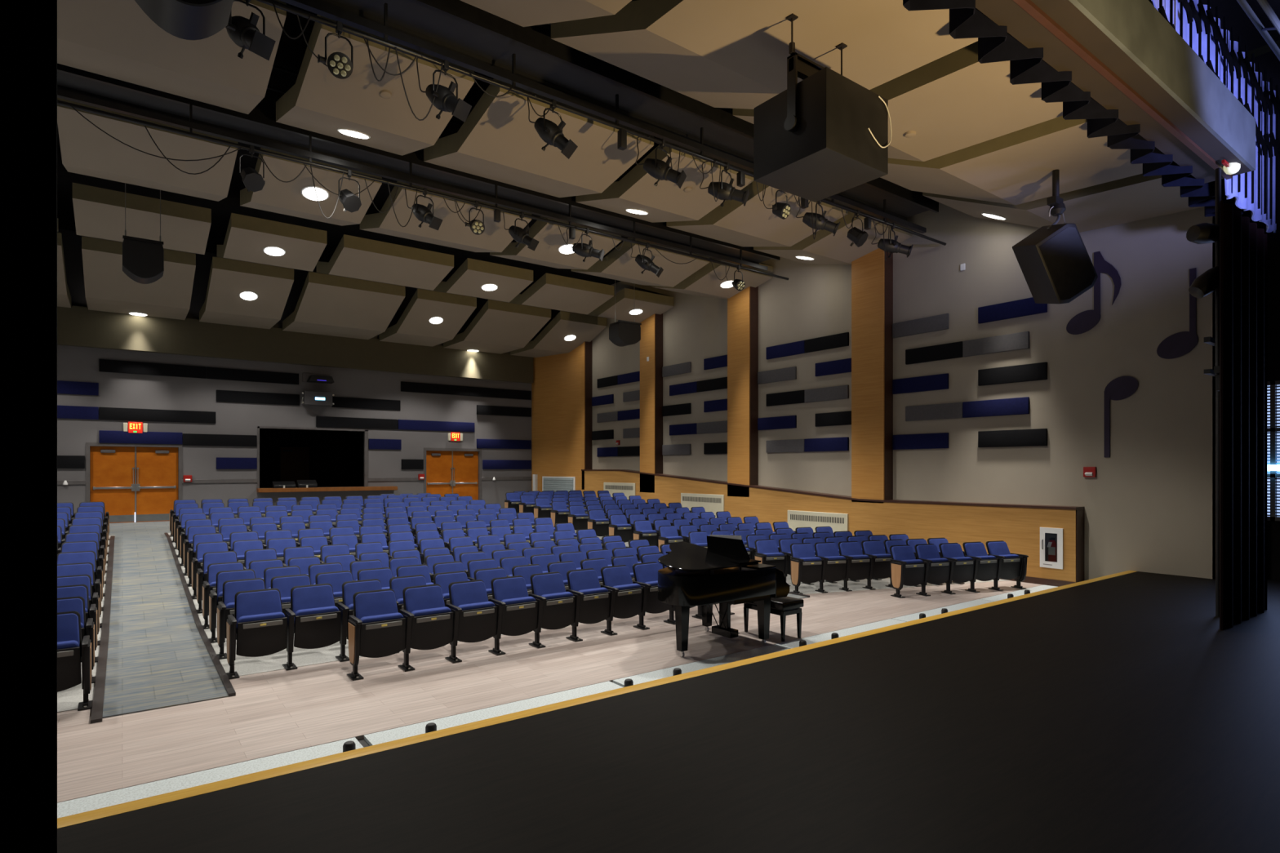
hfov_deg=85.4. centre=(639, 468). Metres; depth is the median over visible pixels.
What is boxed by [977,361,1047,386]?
acoustic panel
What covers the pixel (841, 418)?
acoustic panel
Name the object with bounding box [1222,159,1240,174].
work lamp
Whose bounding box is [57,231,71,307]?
cloud
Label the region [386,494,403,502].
seat
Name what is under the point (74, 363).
wall
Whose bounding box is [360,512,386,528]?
seat
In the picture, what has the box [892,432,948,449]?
acoustic panel
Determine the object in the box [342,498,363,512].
seat
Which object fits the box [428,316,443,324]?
recessed light
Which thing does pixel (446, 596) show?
seat cushion
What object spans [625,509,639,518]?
cushion
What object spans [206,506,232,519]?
seat
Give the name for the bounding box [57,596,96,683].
seat
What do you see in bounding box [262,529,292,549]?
seat
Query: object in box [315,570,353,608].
seat
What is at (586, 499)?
cushion
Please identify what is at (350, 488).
countertop
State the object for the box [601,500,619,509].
seat
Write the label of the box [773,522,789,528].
cushion
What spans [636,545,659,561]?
seat
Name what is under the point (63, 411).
acoustic panel
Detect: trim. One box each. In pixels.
[90,535,115,724]
[164,533,235,697]
[581,469,1084,510]
[585,340,591,469]
[655,313,662,473]
[750,286,758,485]
[788,591,809,597]
[884,251,893,500]
[1075,509,1084,582]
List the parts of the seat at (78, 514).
panel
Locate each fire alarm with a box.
[183,475,191,482]
[417,474,424,479]
[615,440,620,444]
[1083,466,1096,477]
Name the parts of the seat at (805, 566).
panel, armrest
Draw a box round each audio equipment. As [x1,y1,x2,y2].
[272,481,295,488]
[296,480,317,488]
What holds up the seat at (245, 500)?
on the floor at (243, 665)
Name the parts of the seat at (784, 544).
armrest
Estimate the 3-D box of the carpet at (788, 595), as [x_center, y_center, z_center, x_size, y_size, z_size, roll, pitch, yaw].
[-1.436,1.913,16.708,1.000,0.650,13.000,0,0,-37]
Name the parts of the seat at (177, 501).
panel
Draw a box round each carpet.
[102,533,228,718]
[786,593,807,599]
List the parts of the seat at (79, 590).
armrest, panel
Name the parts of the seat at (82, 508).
panel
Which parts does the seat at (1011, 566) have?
armrest, armrest, panel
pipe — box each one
[57,88,788,279]
[256,0,946,245]
[1236,0,1279,60]
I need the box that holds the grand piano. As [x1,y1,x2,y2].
[657,534,789,657]
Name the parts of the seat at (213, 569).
panel, armrest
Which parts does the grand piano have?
leg, leg, lid, leg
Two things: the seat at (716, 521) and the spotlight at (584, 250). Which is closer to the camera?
the spotlight at (584, 250)
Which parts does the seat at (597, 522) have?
panel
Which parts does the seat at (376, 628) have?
panel, armrest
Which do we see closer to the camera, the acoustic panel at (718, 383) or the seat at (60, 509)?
the seat at (60, 509)
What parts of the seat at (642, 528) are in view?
panel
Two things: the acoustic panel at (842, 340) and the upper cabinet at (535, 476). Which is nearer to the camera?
the acoustic panel at (842, 340)
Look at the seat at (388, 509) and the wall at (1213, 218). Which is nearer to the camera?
the wall at (1213, 218)
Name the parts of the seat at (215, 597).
panel, armrest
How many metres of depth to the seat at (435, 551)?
11.72 m
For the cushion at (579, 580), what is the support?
on the seat at (593, 602)
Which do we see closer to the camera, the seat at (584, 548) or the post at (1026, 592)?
the post at (1026, 592)
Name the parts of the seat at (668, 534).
panel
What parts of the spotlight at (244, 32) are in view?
knob, shutter handle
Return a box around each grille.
[605,484,623,489]
[682,496,720,502]
[790,514,844,524]
[1039,226,1095,300]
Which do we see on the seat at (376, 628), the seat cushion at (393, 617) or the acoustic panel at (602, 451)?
the seat cushion at (393, 617)
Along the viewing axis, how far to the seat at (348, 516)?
15.28 m
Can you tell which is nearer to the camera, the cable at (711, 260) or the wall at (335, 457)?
the cable at (711, 260)
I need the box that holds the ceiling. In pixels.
[57,0,1279,293]
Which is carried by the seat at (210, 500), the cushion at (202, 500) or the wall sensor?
the cushion at (202, 500)
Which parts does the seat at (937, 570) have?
armrest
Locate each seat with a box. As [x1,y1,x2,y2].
[57,502,74,517]
[57,506,71,524]
[57,512,68,532]
[57,518,65,539]
[57,525,62,548]
[57,532,106,583]
[57,551,103,610]
[57,562,102,627]
[57,574,100,645]
[57,584,98,662]
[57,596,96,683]
[57,611,93,711]
[60,541,105,595]
[62,524,106,573]
[65,517,107,563]
[68,511,108,554]
[71,506,109,546]
[74,502,110,540]
[169,499,195,537]
[171,502,198,542]
[173,507,203,549]
[177,513,206,556]
[179,519,212,565]
[182,525,216,575]
[186,533,223,586]
[191,541,228,599]
[196,551,237,613]
[200,498,222,507]
[201,502,224,518]
[201,561,244,629]
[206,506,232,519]
[208,568,255,643]
[209,511,235,530]
[216,517,244,533]
[216,577,265,659]
[219,524,247,546]
[226,588,287,679]
[227,497,248,502]
[227,502,248,517]
[227,531,258,551]
[232,539,263,565]
[235,506,260,518]
[238,511,262,528]
[244,548,277,569]
[247,516,274,531]
[248,559,283,579]
[250,523,277,544]
[252,501,273,515]
[253,497,273,503]
[262,505,286,516]
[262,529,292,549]
[263,565,300,589]
[265,510,288,528]
[266,537,296,562]
[271,573,311,633]
[275,500,296,515]
[276,515,303,530]
[277,497,297,505]
[280,521,306,542]
[282,583,341,670]
[283,546,314,566]
[288,504,313,515]
[288,556,320,575]
[290,509,312,528]
[296,528,324,546]
[298,499,318,515]
[299,536,328,559]
[301,497,319,504]
[305,514,333,528]
[308,520,333,540]
[308,562,342,585]
[314,503,337,515]
[315,508,337,526]
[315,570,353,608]
[320,499,341,514]
[320,543,350,564]
[323,496,342,506]
[324,554,355,571]
[327,526,359,545]
[330,534,357,557]
[333,513,360,527]
[335,520,359,538]
[335,578,382,662]
[338,502,362,518]
[339,507,362,525]
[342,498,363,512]
[345,495,363,507]
[346,588,405,680]
[349,559,382,581]
[355,542,382,560]
[356,525,388,546]
[357,567,392,589]
[359,551,388,568]
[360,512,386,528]
[360,533,388,555]
[361,507,386,523]
[361,518,388,537]
[362,497,384,511]
[364,502,385,516]
[366,495,383,506]
[379,493,394,498]
[382,497,400,508]
[383,506,404,519]
[385,511,411,528]
[385,517,413,534]
[385,524,416,543]
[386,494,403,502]
[386,502,406,512]
[387,539,414,559]
[388,531,419,550]
[388,556,419,577]
[389,574,426,653]
[391,549,422,564]
[395,564,433,585]
[397,584,453,671]
[399,493,413,497]
[402,497,419,510]
[405,506,424,522]
[406,494,422,501]
[408,501,426,511]
[409,511,433,523]
[410,516,431,534]
[413,522,442,538]
[414,529,445,552]
[417,493,431,497]
[419,537,444,564]
[421,497,437,506]
[422,546,449,564]
[425,554,453,582]
[426,493,440,501]
[426,505,444,520]
[429,500,447,510]
[431,561,469,582]
[433,515,453,533]
[433,571,467,607]
[435,510,455,521]
[439,496,455,505]
[439,521,466,537]
[441,528,464,550]
[444,493,458,500]
[444,579,497,662]
[446,504,464,519]
[448,536,473,555]
[449,500,466,509]
[452,545,478,561]
[455,515,475,533]
[457,496,472,504]
[457,509,476,520]
[459,551,487,577]
[464,520,490,535]
[466,504,482,518]
[466,527,488,547]
[466,558,497,580]
[469,499,485,508]
[474,567,506,601]
[476,514,495,531]
[476,534,500,551]
[478,508,497,519]
[480,543,505,559]
[484,503,501,515]
[488,519,513,533]
[488,575,537,655]
[489,526,511,546]
[491,549,518,567]
[497,513,515,529]
[498,507,516,519]
[499,555,528,577]
[503,533,531,549]
[504,492,520,513]
[506,542,530,556]
[511,518,534,532]
[511,564,542,596]
[512,524,533,543]
[513,491,525,496]
[516,512,534,528]
[519,494,535,514]
[521,492,536,498]
[521,546,546,564]
[528,490,540,497]
[528,531,556,547]
[528,572,575,648]
[529,553,557,573]
[532,539,555,554]
[533,497,551,518]
[533,517,555,531]
[533,524,554,542]
[536,494,551,506]
[537,491,551,502]
[542,490,554,497]
[546,560,576,591]
[550,501,569,527]
[551,497,568,509]
[551,544,574,562]
[552,493,568,505]
[553,491,568,501]
[553,529,579,546]
[555,490,568,498]
[555,522,577,540]
[556,537,578,551]
[559,551,585,569]
[565,568,610,641]
[567,505,589,530]
[568,491,583,500]
[568,493,584,504]
[568,497,586,508]
[568,501,587,532]
[576,528,603,548]
[577,542,600,559]
[579,536,602,549]
[580,558,608,587]
[582,490,599,500]
[582,493,599,503]
[583,496,602,508]
[584,500,604,512]
[586,504,607,519]
[586,509,610,536]
[586,549,612,566]
[596,490,613,499]
[598,493,614,501]
[599,496,616,504]
[600,564,643,635]
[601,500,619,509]
[601,535,626,549]
[604,504,623,536]
[604,541,626,558]
[606,509,628,535]
[608,514,632,542]
[611,555,637,583]
[612,493,624,500]
[612,546,641,563]
[613,495,626,505]
[617,499,631,509]
[620,503,635,515]
[624,508,639,523]
[628,495,647,503]
[628,513,645,539]
[628,538,661,559]
[632,498,645,508]
[632,520,657,546]
[632,561,672,630]
[636,503,651,514]
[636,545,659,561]
[640,552,663,568]
[641,508,657,519]
[647,498,668,508]
[647,513,663,530]
[653,502,666,513]
[653,519,671,546]
[657,525,684,551]
[658,507,673,519]
[659,543,671,555]
[662,564,693,624]
[665,512,681,525]
[668,502,691,512]
[672,518,689,536]
[675,506,689,519]
[679,524,697,542]
[682,512,698,524]
[688,531,707,548]
[690,506,715,518]
[691,518,707,531]
[691,603,734,619]
[699,511,715,524]
[699,524,716,536]
[709,517,725,530]
[711,530,730,535]
[715,511,731,524]
[718,523,735,535]
[726,516,742,529]
[733,529,751,546]
[737,522,755,534]
[741,536,751,559]
[743,516,759,529]
[745,534,766,559]
[754,528,773,539]
[754,539,786,573]
[755,522,775,533]
[768,533,788,551]
[773,521,795,533]
[775,528,793,538]
[778,537,799,586]
[790,542,822,594]
[791,533,810,543]
[795,527,813,537]
[801,537,822,585]
[812,532,831,542]
[814,542,847,592]
[815,526,834,537]
[824,536,844,583]
[833,531,853,541]
[838,541,871,591]
[846,535,866,582]
[853,530,872,540]
[861,540,891,590]
[867,534,888,580]
[884,539,916,587]
[888,533,908,544]
[889,544,925,598]
[906,538,927,586]
[914,543,950,595]
[927,537,964,585]
[938,542,974,594]
[962,542,998,592]
[985,540,1028,591]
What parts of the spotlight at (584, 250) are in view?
power cord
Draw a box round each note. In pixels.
[1066,251,1120,334]
[1103,376,1137,457]
[1156,267,1198,359]
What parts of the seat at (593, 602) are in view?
armrest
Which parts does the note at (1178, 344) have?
stem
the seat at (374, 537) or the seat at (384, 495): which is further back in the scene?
the seat at (384, 495)
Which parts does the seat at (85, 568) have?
armrest, panel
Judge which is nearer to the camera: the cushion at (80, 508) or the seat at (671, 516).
the cushion at (80, 508)
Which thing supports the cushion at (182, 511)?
on the seat at (187, 510)
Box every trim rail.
[57,480,85,484]
[182,479,257,483]
[368,477,423,481]
[481,476,531,479]
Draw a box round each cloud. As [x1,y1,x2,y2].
[57,0,286,114]
[57,97,237,201]
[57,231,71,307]
[72,182,211,254]
[81,235,195,319]
[199,256,293,328]
[217,213,327,271]
[240,147,382,226]
[275,14,474,155]
[282,271,405,339]
[316,234,453,290]
[360,181,531,252]
[378,288,476,346]
[423,78,653,197]
[433,257,533,302]
[443,299,551,354]
[460,0,631,26]
[489,216,621,269]
[509,272,613,314]
[510,311,606,357]
[551,0,977,109]
[571,237,709,287]
[575,140,754,222]
[582,288,673,322]
[652,258,773,298]
[666,180,848,246]
[733,40,1062,161]
[753,208,912,264]
[880,115,1142,204]
[922,173,1204,232]
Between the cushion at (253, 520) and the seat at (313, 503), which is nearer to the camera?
the cushion at (253, 520)
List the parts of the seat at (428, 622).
armrest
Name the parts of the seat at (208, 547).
panel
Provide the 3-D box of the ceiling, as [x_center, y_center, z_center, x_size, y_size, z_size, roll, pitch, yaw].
[-2.457,-6.750,10.986,19.800,0.100,30.550,0,0,-37]
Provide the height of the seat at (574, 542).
0.844 m
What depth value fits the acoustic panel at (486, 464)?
27.49 m
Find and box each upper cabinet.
[533,474,537,491]
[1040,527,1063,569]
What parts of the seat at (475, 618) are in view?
armrest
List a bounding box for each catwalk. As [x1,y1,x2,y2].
[57,62,779,264]
[316,0,938,220]
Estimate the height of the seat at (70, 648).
0.844 m
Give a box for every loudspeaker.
[122,182,164,284]
[608,315,641,346]
[753,13,891,201]
[1012,168,1097,303]
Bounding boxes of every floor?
[57,520,1007,712]
[57,571,1279,852]
[57,580,1056,818]
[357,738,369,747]
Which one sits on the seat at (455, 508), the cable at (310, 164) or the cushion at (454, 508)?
the cushion at (454, 508)
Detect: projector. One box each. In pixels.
[301,391,333,406]
[302,373,334,383]
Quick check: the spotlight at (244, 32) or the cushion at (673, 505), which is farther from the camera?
the cushion at (673, 505)
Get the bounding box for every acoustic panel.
[57,380,98,395]
[57,404,98,419]
[57,455,84,468]
[98,359,205,378]
[98,407,215,423]
[98,430,182,444]
[182,433,257,446]
[206,366,298,384]
[216,389,299,405]
[216,457,257,469]
[315,416,397,429]
[332,396,400,410]
[368,439,401,449]
[398,419,474,431]
[400,381,470,395]
[401,459,423,469]
[470,386,531,399]
[476,404,531,417]
[476,439,531,448]
[482,459,531,469]
[591,394,613,405]
[591,429,613,439]
[596,375,617,387]
[596,411,617,422]
[596,447,617,457]
[617,371,639,384]
[617,408,639,420]
[617,445,639,456]
[622,390,639,401]
[622,427,639,438]
[662,361,690,377]
[662,403,690,416]
[662,444,690,455]
[669,381,697,395]
[669,422,697,435]
[696,420,727,433]
[697,377,727,391]
[703,355,727,369]
[703,398,727,412]
[703,442,727,453]
[757,366,796,384]
[757,415,796,430]
[766,340,804,359]
[766,390,804,406]
[766,439,804,453]
[804,332,848,352]
[804,384,848,402]
[804,436,848,451]
[815,358,851,376]
[815,410,851,426]
[892,313,948,337]
[892,373,948,394]
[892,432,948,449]
[905,341,962,364]
[905,402,962,421]
[962,331,1029,356]
[962,396,1029,417]
[977,297,1047,323]
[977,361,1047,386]
[977,428,1047,447]
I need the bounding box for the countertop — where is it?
[256,486,397,493]
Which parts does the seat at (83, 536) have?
panel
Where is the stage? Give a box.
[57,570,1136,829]
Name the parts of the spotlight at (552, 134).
power cord, knob, shutter handle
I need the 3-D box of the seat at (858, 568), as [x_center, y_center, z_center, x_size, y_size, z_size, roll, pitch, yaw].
[3.902,1.774,12.632,0.550,0.844,0.494,0,0,-19]
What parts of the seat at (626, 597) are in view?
armrest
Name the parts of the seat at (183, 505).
panel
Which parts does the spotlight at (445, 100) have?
power cord, knob, shutter handle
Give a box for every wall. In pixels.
[57,228,552,513]
[57,305,533,383]
[259,428,363,488]
[531,344,582,492]
[552,202,1215,581]
[582,248,1078,582]
[1212,217,1215,578]
[1248,48,1279,580]
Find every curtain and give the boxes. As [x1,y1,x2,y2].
[902,0,1251,222]
[1219,200,1266,630]
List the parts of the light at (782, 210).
power cord, knob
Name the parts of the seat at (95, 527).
panel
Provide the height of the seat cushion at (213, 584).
0.372 m
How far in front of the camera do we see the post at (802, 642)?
8.05 m
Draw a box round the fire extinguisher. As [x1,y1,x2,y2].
[1047,537,1056,561]
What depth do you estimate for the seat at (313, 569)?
9.79 m
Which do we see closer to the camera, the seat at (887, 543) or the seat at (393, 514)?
the seat at (887, 543)
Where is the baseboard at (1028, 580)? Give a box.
[999,576,1075,586]
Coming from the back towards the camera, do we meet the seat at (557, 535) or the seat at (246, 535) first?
the seat at (557, 535)
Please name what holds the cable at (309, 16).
hanging from the pipe at (316, 6)
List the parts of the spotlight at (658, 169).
power cord, knob, shutter handle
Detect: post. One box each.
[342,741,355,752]
[425,722,436,733]
[624,679,633,687]
[672,667,681,675]
[799,640,806,646]
[831,632,838,639]
[919,613,925,618]
[941,608,947,613]
[1007,593,1013,598]
[1024,590,1030,594]
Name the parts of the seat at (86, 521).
panel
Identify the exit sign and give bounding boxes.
[123,422,147,433]
[448,432,462,440]
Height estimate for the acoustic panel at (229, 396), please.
0.360 m
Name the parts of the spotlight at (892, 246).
power cord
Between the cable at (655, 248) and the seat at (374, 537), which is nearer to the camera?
the seat at (374, 537)
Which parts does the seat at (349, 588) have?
armrest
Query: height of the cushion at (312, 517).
0.393 m
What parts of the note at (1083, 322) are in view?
stem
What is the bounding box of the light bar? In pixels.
[1266,464,1279,471]
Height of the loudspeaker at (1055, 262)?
1.968 m
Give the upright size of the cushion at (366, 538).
0.393 m
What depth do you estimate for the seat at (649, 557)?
10.95 m
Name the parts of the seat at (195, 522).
panel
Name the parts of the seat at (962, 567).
armrest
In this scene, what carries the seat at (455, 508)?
on the floor at (243, 665)
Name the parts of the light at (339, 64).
power cord, knob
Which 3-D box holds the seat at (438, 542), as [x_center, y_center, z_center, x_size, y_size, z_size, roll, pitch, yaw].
[-3.721,1.707,12.489,0.575,0.844,0.494,0,0,-37]
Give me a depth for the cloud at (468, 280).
19.03 m
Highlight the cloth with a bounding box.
[1148,0,1279,232]
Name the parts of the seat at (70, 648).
armrest, panel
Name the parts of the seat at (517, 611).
armrest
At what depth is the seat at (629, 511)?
18.57 m
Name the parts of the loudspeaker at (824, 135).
bracket knob, hanging rod, hanging rod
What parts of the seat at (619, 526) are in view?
panel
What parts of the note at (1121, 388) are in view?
stem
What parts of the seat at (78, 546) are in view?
panel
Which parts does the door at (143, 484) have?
kick plate, handle, handle, kick plate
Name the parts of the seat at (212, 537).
panel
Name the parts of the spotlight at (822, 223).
power cord, knob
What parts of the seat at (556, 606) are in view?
armrest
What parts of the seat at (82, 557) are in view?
armrest, panel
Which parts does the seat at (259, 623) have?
panel, armrest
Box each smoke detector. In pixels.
[379,89,391,98]
[684,186,692,192]
[904,130,916,137]
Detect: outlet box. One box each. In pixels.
[493,208,500,222]
[568,227,575,239]
[737,171,745,186]
[800,197,808,208]
[863,217,871,230]
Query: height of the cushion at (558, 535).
0.393 m
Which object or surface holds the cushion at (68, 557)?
on the seat at (82, 557)
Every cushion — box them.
[57,507,71,520]
[57,513,67,526]
[57,519,64,533]
[57,526,61,542]
[57,551,95,569]
[57,564,93,582]
[57,576,90,597]
[57,586,88,612]
[57,598,84,625]
[57,613,79,646]
[57,640,79,648]
[62,542,97,558]
[66,533,98,547]
[69,524,100,539]
[72,518,101,531]
[75,511,102,524]
[77,506,103,518]
[80,502,104,511]
[173,500,195,512]
[175,503,198,515]
[179,508,203,520]
[181,513,205,527]
[185,520,211,535]
[188,526,215,541]
[193,533,222,551]
[196,542,227,559]
[201,499,222,504]
[202,502,223,513]
[203,551,236,577]
[208,563,243,584]
[209,507,231,514]
[209,582,216,586]
[210,512,234,524]
[217,570,254,602]
[221,524,246,538]
[223,579,264,605]
[226,602,234,608]
[228,498,248,502]
[228,502,248,511]
[233,540,262,555]
[235,590,281,630]
[236,555,244,559]
[237,612,284,622]
[238,506,259,512]
[239,511,261,523]
[250,517,274,525]
[252,524,276,536]
[253,497,272,502]
[253,501,272,511]
[266,506,286,511]
[266,511,287,521]
[268,538,296,553]
[272,575,310,597]
[276,501,296,510]
[276,552,283,556]
[280,516,303,523]
[280,596,290,602]
[281,522,305,534]
[291,510,312,520]
[292,505,312,511]
[292,585,334,623]
[294,605,338,620]
[298,528,324,542]
[299,500,318,509]
[301,537,327,551]
[309,515,331,522]
[310,521,333,533]
[313,550,320,554]
[316,509,337,519]
[317,504,337,513]
[317,572,352,592]
[322,499,341,508]
[330,527,354,541]
[332,535,357,548]
[333,591,342,597]
[337,514,357,520]
[337,520,359,531]
[340,508,360,518]
[342,503,361,512]
[343,499,361,507]
[343,580,381,606]
[346,496,363,504]
[346,604,353,626]
[355,591,398,619]
[360,526,382,535]
[360,613,403,623]
[361,533,386,546]
[362,519,385,529]
[363,507,383,517]
[363,513,384,523]
[364,498,381,507]
[365,502,384,511]
[382,546,388,549]
[386,506,404,516]
[387,518,408,525]
[388,512,408,522]
[388,524,410,533]
[389,541,414,555]
[390,532,414,544]
[391,576,426,600]
[396,598,403,604]
[403,497,419,506]
[404,586,444,613]
[407,506,424,516]
[411,517,431,528]
[411,606,451,616]
[412,511,431,520]
[416,523,437,531]
[417,530,439,543]
[420,538,444,553]
[424,548,449,557]
[426,555,453,573]
[427,506,444,515]
[434,516,453,527]
[434,562,464,573]
[435,572,467,594]
[442,522,462,529]
[442,593,449,599]
[443,529,464,542]
[447,505,464,514]
[449,537,473,551]
[450,581,488,606]
[456,515,475,525]
[457,601,495,610]
[461,552,487,569]
[466,504,482,513]
[466,520,486,528]
[467,528,488,540]
[475,568,506,589]
[477,514,495,524]
[485,503,501,512]
[485,588,492,594]
[490,520,510,528]
[491,526,511,538]
[493,577,528,601]
[497,513,515,523]
[500,508,516,516]
[501,596,535,604]
[505,533,526,546]
[506,493,519,500]
[509,499,520,502]
[513,519,532,527]
[513,525,533,537]
[513,565,542,584]
[517,512,534,522]
[520,495,534,502]
[525,584,531,589]
[530,532,551,544]
[532,573,565,595]
[535,497,550,506]
[535,517,553,526]
[535,524,554,535]
[537,494,551,502]
[538,492,551,498]
[541,591,573,599]
[549,562,576,580]
[552,497,566,504]
[552,502,567,510]
[553,494,567,501]
[554,491,567,498]
[554,530,573,542]
[555,523,575,533]
[557,509,568,511]
[568,491,582,497]
[568,493,582,501]
[568,497,582,501]
[568,569,600,591]
[569,501,584,508]
[569,506,585,514]
[573,514,588,516]
[577,529,596,541]
[577,587,608,595]
[582,559,608,576]
[583,491,595,494]
[584,493,596,497]
[584,497,597,501]
[586,501,599,505]
[587,505,601,511]
[589,510,605,519]
[593,519,608,521]
[598,490,609,493]
[599,493,610,497]
[600,496,612,503]
[602,500,615,508]
[602,566,632,586]
[603,536,622,542]
[604,504,618,513]
[607,509,622,518]
[610,515,627,524]
[613,556,637,573]
[613,583,640,590]
[615,496,626,503]
[616,524,631,527]
[622,504,635,512]
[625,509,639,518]
[629,496,641,502]
[629,514,645,524]
[630,539,649,554]
[634,563,660,582]
[635,520,652,531]
[638,503,651,511]
[640,530,656,533]
[644,580,657,586]
[648,499,660,506]
[648,514,663,523]
[654,520,671,530]
[659,508,673,516]
[659,526,678,537]
[666,513,681,522]
[666,536,683,539]
[669,502,682,511]
[673,519,689,529]
[675,507,689,516]
[680,525,697,536]
[684,512,698,521]
[689,532,707,543]
[692,506,705,515]
[694,542,707,546]
[700,512,715,520]
[710,518,725,527]
[717,511,731,520]
[728,517,742,526]
[734,530,751,541]
[738,523,754,533]
[744,516,759,525]
[747,535,766,547]
[755,540,778,553]
[756,522,773,532]
[763,552,784,556]
[769,534,788,546]
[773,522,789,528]
[780,538,799,552]
[791,543,815,558]
[800,556,821,560]
[803,537,822,551]
[816,542,839,556]
[823,555,845,559]
[826,537,844,549]
[840,542,862,555]
[848,536,866,548]
[849,555,869,559]
[862,541,885,555]
[869,535,888,547]
[871,553,891,557]
[885,540,906,553]
[891,546,915,560]
[901,559,923,563]
[907,539,927,552]
[916,544,940,559]
[927,558,948,562]
[928,538,948,551]
[941,543,964,558]
[951,556,972,560]
[964,542,987,556]
[977,555,995,559]
[987,542,1010,555]
[998,554,1018,558]
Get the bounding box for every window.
[257,426,368,488]
[1266,380,1279,520]
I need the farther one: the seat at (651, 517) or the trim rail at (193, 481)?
the trim rail at (193, 481)
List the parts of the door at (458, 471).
handle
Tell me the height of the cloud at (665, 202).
0.680 m
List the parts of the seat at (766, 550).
panel, armrest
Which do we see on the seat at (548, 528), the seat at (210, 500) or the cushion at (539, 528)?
the cushion at (539, 528)
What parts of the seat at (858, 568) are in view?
armrest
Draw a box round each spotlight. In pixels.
[225,0,275,60]
[404,186,443,230]
[416,55,471,122]
[502,210,539,250]
[527,92,577,159]
[565,226,604,262]
[631,241,663,277]
[635,136,686,188]
[699,160,749,206]
[795,196,839,235]
[871,222,913,257]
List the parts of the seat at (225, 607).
panel, armrest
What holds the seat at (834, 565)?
on the floor at (243, 665)
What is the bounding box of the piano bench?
[743,596,804,641]
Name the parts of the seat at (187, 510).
panel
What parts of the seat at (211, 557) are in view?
panel, armrest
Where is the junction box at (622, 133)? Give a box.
[617,128,626,150]
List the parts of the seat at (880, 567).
armrest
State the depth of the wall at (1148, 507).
13.94 m
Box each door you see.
[85,442,182,523]
[280,447,309,487]
[423,448,481,499]
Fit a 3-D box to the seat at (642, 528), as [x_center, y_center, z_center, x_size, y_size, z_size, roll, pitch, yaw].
[0.117,1.653,16.258,0.573,0.844,0.494,0,0,-30]
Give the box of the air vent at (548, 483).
[542,476,575,492]
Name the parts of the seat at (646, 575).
armrest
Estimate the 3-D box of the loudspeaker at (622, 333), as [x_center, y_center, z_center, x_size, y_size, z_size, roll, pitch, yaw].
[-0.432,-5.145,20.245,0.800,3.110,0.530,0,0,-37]
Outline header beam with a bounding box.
[975,0,1255,183]
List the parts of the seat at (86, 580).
armrest, panel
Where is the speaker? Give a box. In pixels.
[134,0,233,39]
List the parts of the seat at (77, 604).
armrest, panel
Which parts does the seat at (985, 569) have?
armrest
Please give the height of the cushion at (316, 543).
0.393 m
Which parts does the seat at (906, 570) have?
panel, armrest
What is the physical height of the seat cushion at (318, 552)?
0.372 m
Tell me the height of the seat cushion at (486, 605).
0.372 m
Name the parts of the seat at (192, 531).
panel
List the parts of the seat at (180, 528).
panel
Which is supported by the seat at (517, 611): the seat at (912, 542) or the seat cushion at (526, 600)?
the seat cushion at (526, 600)
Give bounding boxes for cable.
[71,105,242,160]
[144,125,231,174]
[259,153,306,182]
[272,2,311,39]
[302,163,374,195]
[310,164,343,218]
[362,35,417,75]
[364,178,398,213]
[366,40,390,80]
[387,182,417,226]
[395,46,443,120]
[443,197,465,213]
[455,199,481,222]
[470,73,512,97]
[527,97,551,116]
[557,223,583,247]
[655,248,696,264]
[669,146,680,171]
[691,152,715,173]
[711,161,720,201]
[711,260,729,279]
[755,181,766,200]
[811,200,817,239]
[841,207,855,228]
[872,219,888,235]
[882,223,889,261]
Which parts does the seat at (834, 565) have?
armrest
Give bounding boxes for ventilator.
[603,482,635,499]
[680,493,724,517]
[787,510,848,532]
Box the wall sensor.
[960,262,965,271]
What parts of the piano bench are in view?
leg, padded seat, leg, leg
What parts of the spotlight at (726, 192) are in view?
power cord, knob, shutter handle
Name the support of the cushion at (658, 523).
on the seat at (657, 523)
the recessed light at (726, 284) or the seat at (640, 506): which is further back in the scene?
the seat at (640, 506)
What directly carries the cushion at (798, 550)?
on the seat at (805, 566)
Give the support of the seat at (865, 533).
on the floor at (243, 665)
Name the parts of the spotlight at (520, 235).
knob, shutter handle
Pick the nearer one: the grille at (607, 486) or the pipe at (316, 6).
the pipe at (316, 6)
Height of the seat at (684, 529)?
0.844 m
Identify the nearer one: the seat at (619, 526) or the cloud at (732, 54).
the cloud at (732, 54)
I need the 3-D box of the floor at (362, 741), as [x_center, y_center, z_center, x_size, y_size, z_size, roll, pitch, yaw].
[0.509,2.315,6.843,19.600,0.170,1.560,0,0,-37]
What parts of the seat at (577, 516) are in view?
panel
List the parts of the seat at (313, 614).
armrest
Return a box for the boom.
[1186,167,1221,617]
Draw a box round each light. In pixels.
[62,480,67,485]
[128,311,147,315]
[239,145,265,191]
[239,290,257,300]
[262,245,285,256]
[297,14,353,79]
[301,186,328,200]
[315,397,324,399]
[337,128,370,138]
[337,168,361,212]
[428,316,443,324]
[454,200,484,235]
[466,349,479,351]
[480,283,497,290]
[558,243,574,253]
[564,334,576,341]
[625,208,648,214]
[628,308,643,315]
[720,280,733,288]
[725,264,745,290]
[762,184,791,219]
[795,255,814,259]
[847,209,868,247]
[981,213,1006,219]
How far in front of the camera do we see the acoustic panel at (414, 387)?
25.75 m
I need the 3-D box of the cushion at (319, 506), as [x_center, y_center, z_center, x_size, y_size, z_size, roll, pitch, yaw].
[-7.541,1.075,16.758,0.455,0.393,0.201,0,0,-37]
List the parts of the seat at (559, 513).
panel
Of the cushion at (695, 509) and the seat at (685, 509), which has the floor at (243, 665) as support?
the seat at (685, 509)
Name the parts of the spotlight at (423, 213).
power cord, knob, shutter handle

